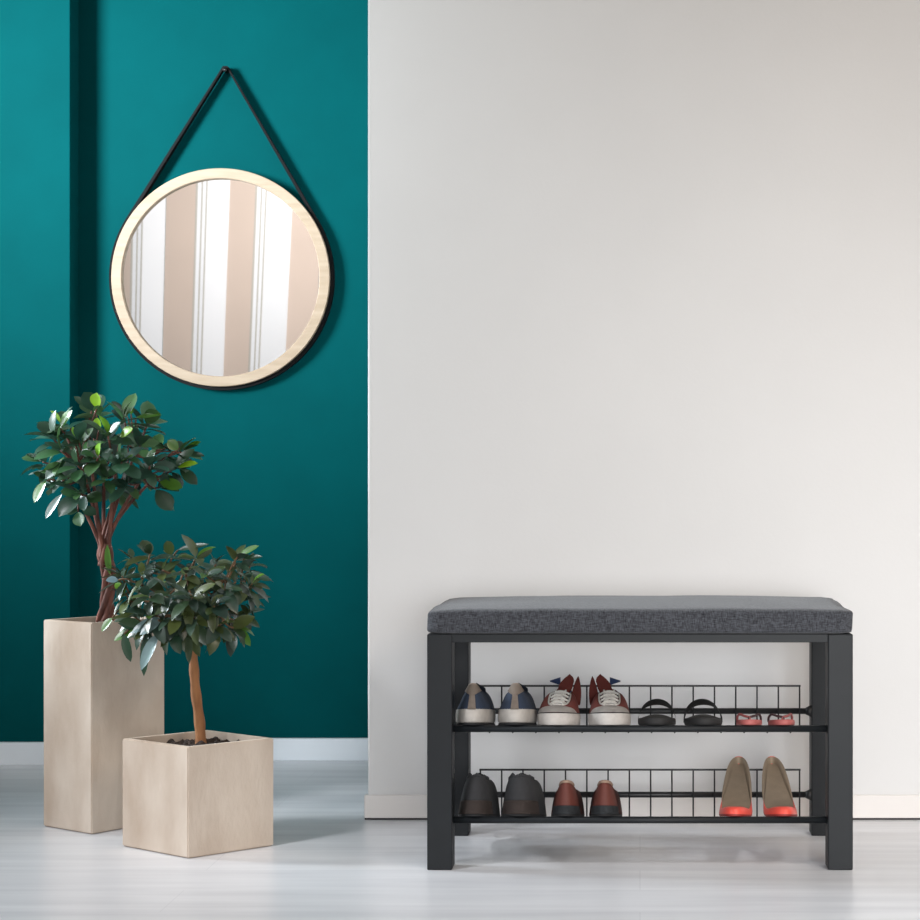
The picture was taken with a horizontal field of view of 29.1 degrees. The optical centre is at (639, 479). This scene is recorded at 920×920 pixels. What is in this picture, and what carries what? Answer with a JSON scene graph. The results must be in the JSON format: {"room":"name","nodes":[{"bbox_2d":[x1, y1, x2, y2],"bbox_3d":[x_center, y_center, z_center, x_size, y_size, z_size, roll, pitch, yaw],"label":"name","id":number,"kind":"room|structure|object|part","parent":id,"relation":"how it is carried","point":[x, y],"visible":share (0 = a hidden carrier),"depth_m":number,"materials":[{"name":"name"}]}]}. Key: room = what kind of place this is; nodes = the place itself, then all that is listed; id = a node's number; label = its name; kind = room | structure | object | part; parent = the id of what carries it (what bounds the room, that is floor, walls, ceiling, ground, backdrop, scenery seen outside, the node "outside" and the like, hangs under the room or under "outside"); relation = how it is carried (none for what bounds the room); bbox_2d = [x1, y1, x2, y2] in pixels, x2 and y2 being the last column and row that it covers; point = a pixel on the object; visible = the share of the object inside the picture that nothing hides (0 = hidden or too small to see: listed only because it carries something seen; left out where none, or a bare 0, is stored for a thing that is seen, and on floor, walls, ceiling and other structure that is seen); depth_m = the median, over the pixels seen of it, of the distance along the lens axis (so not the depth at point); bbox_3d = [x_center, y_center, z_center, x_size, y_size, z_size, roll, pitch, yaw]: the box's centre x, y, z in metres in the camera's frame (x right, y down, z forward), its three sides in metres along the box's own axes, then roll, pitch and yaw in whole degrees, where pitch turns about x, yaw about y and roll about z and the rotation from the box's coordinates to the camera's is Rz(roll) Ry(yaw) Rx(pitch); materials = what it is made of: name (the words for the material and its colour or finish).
{"room":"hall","nodes":[
{"label":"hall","id":0,"kind":"room"},
{"bbox_2d":[0,0,78,741],"bbox_3d":[-2.837,-0.815,4.566,2.726,3.100,0.071,0,0,0],"label":"wall","id":1,"kind":"structure","parent":0,"point":[39,39],"depth_m":4.53,"materials":[{"name":"teal paint"}]},
{"bbox_2d":[0,742,43,764],"bbox_3d":[-2.836,0.706,4.528,2.728,0.058,0.024,0,0,0],"label":"baseboard","id":2,"kind":"structure","parent":1,"relation":"attached to","point":[11,753],"depth_m":4.52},
{"bbox_2d":[79,0,367,737],"bbox_3d":[-2.325,-0.815,4.660,3.750,3.100,0.120,0,0,0],"label":"wall","id":3,"kind":"structure","parent":0,"point":[283,469],"depth_m":4.60,"materials":[{"name":"teal paint"}]},
{"bbox_2d":[109,66,334,390],"bbox_3d":[-1.093,-0.658,4.582,0.587,0.847,0.035,0,0,0],"label":"round mirror","id":4,"kind":"object","parent":3,"relation":"attached to","point":[221,279],"visible":1,"depth_m":4.58,"materials":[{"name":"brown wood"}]},
{"bbox_3d":[-1.094,-0.528,4.580,0.569,0.569,0.031,0,0,0],"label":"frame","id":5,"kind":"part","parent":4,"relation":"part of","materials":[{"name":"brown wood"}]},
{"bbox_2d":[123,179,318,375],"bbox_3d":[-1.094,-0.528,4.586,0.518,0.518,0.020,0,0,0],"label":"mirror glass","id":6,"kind":"object","parent":4,"relation":"attached to","point":[221,276],"depth_m":4.58,"materials":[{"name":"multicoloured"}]},
{"bbox_2d":[272,738,367,760],"bbox_3d":[-1.038,0.706,4.598,0.868,0.058,0.024,0,0,0],"label":"baseboard","id":7,"kind":"structure","parent":3,"relation":"attached to","point":[284,749],"depth_m":4.59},
{"bbox_2d":[0,761,919,919],"bbox_3d":[-0.500,0.785,1.400,7.400,0.100,7.000,0,0,0],"label":"floor","id":8,"kind":"structure","parent":0,"point":[324,860],"depth_m":3.29,"materials":[{"name":"grey wood"}]},
{"bbox_2d":[21,392,203,833],"bbox_3d":[-1.128,0.272,3.736,0.390,0.919,0.312,0,0,0],"label":"potted ficus","id":9,"kind":"object","parent":8,"relation":"on","point":[95,698],"visible":0.94,"depth_m":3.68,"materials":[{"name":"concrete"}]},
{"bbox_2d":[44,615,163,833],"bbox_3d":[-1.145,0.515,3.744,0.156,0.438,0.194,0,0,39],"label":"planter","id":10,"kind":"object","parent":9,"relation":"attached to","point":[95,698],"depth_m":3.67,"materials":[{"name":"concrete"}]},
{"bbox_2d":[98,534,272,857],"bbox_3d":[-0.920,0.422,3.528,0.345,0.624,0.300,0,0,23],"label":"potted ficus","id":11,"kind":"object","parent":8,"relation":"on","point":[199,792],"visible":1,"depth_m":3.46,"materials":[{"name":"wood"}]},
{"bbox_2d":[123,730,272,857],"bbox_3d":[-0.887,0.626,3.518,0.243,0.215,0.182,0,0,36],"label":"planter","id":12,"kind":"object","parent":11,"relation":"attached to","point":[196,793],"depth_m":3.46,"materials":[{"name":"concrete"}]},
{"bbox_2d":[427,595,852,869],"bbox_3d":[0.000,0.484,3.483,0.806,0.502,0.375,0,0,0],"label":"bench","id":13,"kind":"object","parent":8,"relation":"on","point":[453,624],"visible":0.97,"depth_m":3.30,"materials":[{"name":"black metal"}]},
{"bbox_3d":[-0.378,0.513,3.325,0.047,0.444,0.049,0,0,0],"label":"leg","id":14,"kind":"part","parent":13,"relation":"part of","materials":[{"name":"black metal"}]},
{"bbox_3d":[-0.378,0.513,3.642,0.047,0.444,0.049,0,0,0],"label":"leg","id":15,"kind":"part","parent":13,"relation":"part of","materials":[{"name":"black metal"}]},
{"bbox_2d":[456,683,495,724],"bbox_3d":[-0.322,0.443,3.431,0.077,0.111,0.237,0,0,-3],"label":"sneaker","id":16,"kind":"object","parent":13,"relation":"on","point":[476,707],"visible":0.94,"depth_m":3.33,"materials":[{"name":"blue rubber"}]},
{"bbox_2d":[458,773,499,815],"bbox_3d":[-0.315,0.620,3.428,0.080,0.124,0.233,0,0,-2],"label":"shoe","id":17,"kind":"object","parent":13,"relation":"on","point":[479,797],"visible":0.97,"depth_m":3.34,"materials":[{"name":"grey fabric"}]},
{"bbox_3d":[-0.314,0.577,3.390,0.043,0.018,0.112,0,-11,0],"label":"collar trim","id":18,"kind":"part","parent":17,"relation":"part of","materials":[{"name":"grey fabric"}]},
{"bbox_2d":[498,683,537,724],"bbox_3d":[-0.239,0.443,3.431,0.077,0.111,0.237,0,0,-3],"label":"sneaker","id":19,"kind":"object","parent":13,"relation":"on","point":[518,707],"visible":0.96,"depth_m":3.33,"materials":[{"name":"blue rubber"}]},
{"bbox_2d":[501,773,546,815],"bbox_3d":[-0.229,0.620,3.428,0.087,0.124,0.233,0,0,3],"label":"shoe","id":20,"kind":"object","parent":13,"relation":"on","point":[524,796],"visible":0.97,"depth_m":3.34,"materials":[{"name":"grey fabric"}]},
{"bbox_3d":[-0.230,0.577,3.390,0.050,0.018,0.112,0,-11,1],"label":"collar trim","id":21,"kind":"part","parent":20,"relation":"part of","materials":[{"name":"grey fabric"}]},
{"bbox_2d":[537,674,580,724],"bbox_3d":[-0.155,0.440,3.430,0.083,0.116,0.238,0,0,4],"label":"sneaker","id":22,"kind":"object","parent":13,"relation":"on","point":[560,706],"visible":0.97,"depth_m":3.38,"materials":[{"name":"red fabric"}]},
{"bbox_2d":[551,780,584,815],"bbox_3d":[-0.141,0.626,3.423,0.066,0.108,0.222,0,0,-2],"label":"leather shoe","id":23,"kind":"object","parent":13,"relation":"on","point":[567,801],"visible":0.94,"depth_m":3.33,"materials":[{"name":"leather"}]},
{"bbox_3d":[-0.141,0.581,3.354,0.031,0.012,0.037,0,-11,0],"label":"collar trim","id":24,"kind":"part","parent":23,"relation":"part of","materials":[{"name":"beige leather"}]},
{"bbox_3d":[-0.116,0.630,3.430,0.015,0.048,0.145,0,-11,0],"label":"panel","id":25,"kind":"part","parent":23,"relation":"part of","materials":[{"name":"brown leather"}]},
{"bbox_2d":[589,780,621,815],"bbox_3d":[-0.068,0.626,3.423,0.066,0.108,0.222,0,0,2],"label":"leather shoe","id":26,"kind":"object","parent":13,"relation":"on","point":[605,801],"visible":0.96,"depth_m":3.33,"materials":[{"name":"leather"}]},
{"bbox_3d":[-0.092,0.630,3.430,0.015,0.048,0.145,0,-11,0],"label":"panel","id":27,"kind":"part","parent":26,"relation":"part of","materials":[{"name":"brown leather"}]},
{"bbox_3d":[-0.067,0.581,3.354,0.031,0.012,0.037,0,-11,0],"label":"collar trim","id":28,"kind":"part","parent":26,"relation":"part of","materials":[{"name":"beige leather"}]},
{"bbox_3d":[-0.042,0.630,3.430,0.015,0.048,0.145,0,-11,0],"label":"panel","id":29,"kind":"part","parent":26,"relation":"part of","materials":[{"name":"brown leather"}]},
{"bbox_2d":[588,674,630,724],"bbox_3d":[-0.062,0.440,3.430,0.083,0.116,0.238,0,0,-5],"label":"sneaker","id":30,"kind":"object","parent":13,"relation":"on","point":[609,706],"visible":0.99,"depth_m":3.37,"materials":[{"name":"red fabric"}]},
{"bbox_2d":[427,595,852,633],"bbox_3d":[0.000,0.261,3.483,0.806,0.057,0.375,0,0,0],"label":"cushion","id":31,"kind":"object","parent":13,"relation":"on","point":[681,614],"depth_m":3.30,"materials":[{"name":"grey fabric"}]},
{"bbox_3d":[0.000,0.478,3.625,0.709,0.012,0.012,0,0,0],"label":"rail","id":32,"kind":"part","parent":13,"relation":"part of","materials":[{"name":"black metal"}]},
{"bbox_3d":[0.000,0.651,3.625,0.709,0.012,0.012,0,0,0],"label":"rail","id":33,"kind":"part","parent":13,"relation":"part of","materials":[{"name":"black metal"}]},
{"bbox_2d":[638,699,675,724],"bbox_3d":[0.033,0.461,3.412,0.074,0.064,0.199,0,0,1],"label":"sandal","id":34,"kind":"object","parent":13,"relation":"on","point":[655,719],"visible":0.96,"depth_m":3.35},
{"bbox_2d":[683,699,722,724],"bbox_3d":[0.122,0.461,3.412,0.074,0.064,0.199,0,0,-1],"label":"sandal","id":35,"kind":"object","parent":13,"relation":"on","point":[701,719],"visible":0.98,"depth_m":3.35},
{"bbox_2d":[719,756,751,815],"bbox_3d":[0.191,0.618,3.431,0.067,0.117,0.239,0,0,10],"label":"pump","id":36,"kind":"object","parent":13,"relation":"on","point":[736,800],"visible":1,"depth_m":3.46,"materials":[{"name":"brown leather"}]},
{"bbox_2d":[736,713,761,724],"bbox_3d":[0.210,0.466,3.377,0.050,0.036,0.129,0,0,2],"label":"flip flop","id":37,"kind":"object","parent":13,"relation":"on","point":[749,721],"visible":0.94,"depth_m":3.33,"materials":[{"name":"pink rubber"}]},
{"bbox_2d":[762,756,796,815],"bbox_3d":[0.268,0.618,3.432,0.065,0.117,0.239,0,0,-5],"label":"pump","id":38,"kind":"object","parent":13,"relation":"on","point":[776,789],"visible":0.99,"depth_m":3.46,"materials":[{"name":"brown leather"}]},
{"bbox_2d":[767,713,794,724],"bbox_3d":[0.271,0.466,3.377,0.050,0.036,0.129,0,0,-4],"label":"flip flop","id":39,"kind":"object","parent":13,"relation":"on","point":[782,721],"visible":0.91,"depth_m":3.33,"materials":[{"name":"pink rubber"}]},
{"bbox_3d":[0.378,0.513,3.642,0.047,0.444,0.049,0,0,0],"label":"leg","id":40,"kind":"part","parent":13,"relation":"part of","materials":[{"name":"black metal"}]},
{"bbox_3d":[0.378,0.513,3.325,0.047,0.444,0.049,0,0,0],"label":"leg","id":41,"kind":"part","parent":13,"relation":"part of","materials":[{"name":"black metal"}]},
{"bbox_2d":[458,800,492,813],"bbox_3d":[-0.316,0.624,3.341,0.067,0.026,0.055,0,-11,0],"label":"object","id":42,"kind":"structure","parent":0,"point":[466,806],"depth_m":3.32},
{"bbox_2d":[502,800,539,813],"bbox_3d":[-0.229,0.624,3.341,0.073,0.026,0.055,0,-11,1],"label":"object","id":43,"kind":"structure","parent":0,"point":[509,806],"depth_m":3.32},
{"bbox_2d":[552,805,580,813],"bbox_3d":[-0.141,0.628,3.337,0.055,0.016,0.048,0,-11,0],"label":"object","id":44,"kind":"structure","parent":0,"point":[561,809],"depth_m":3.32,"materials":[{"name":"rubber"}]},
{"bbox_2d":[591,805,618,813],"bbox_3d":[-0.067,0.628,3.337,0.055,0.016,0.048,0,-11,0],"label":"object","id":45,"kind":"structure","parent":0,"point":[600,809],"depth_m":3.32,"materials":[{"name":"rubber"}]},
{"bbox_2d":[368,0,919,794],"bbox_3d":[1.305,-0.815,4.256,3.790,3.100,0.927,0,0,0],"label":"wall","id":46,"kind":"structure","parent":0,"point":[644,275],"depth_m":3.79,"materials":[{"name":"white paint"}]},
{"bbox_2d":[364,794,919,817],"bbox_3d":[1.302,0.706,3.797,3.797,0.050,0.020,0,0,0],"label":"baseboard","id":47,"kind":"structure","parent":46,"relation":"attached to","point":[375,806],"depth_m":3.79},
{"bbox_2d":[365,818,919,819],"bbox_3d":[1.302,0.733,3.799,3.796,0.004,0.017,0,0,0],"label":"trim","id":48,"kind":"structure","parent":46,"relation":"attached to","point":[365,818],"depth_m":3.79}
]}

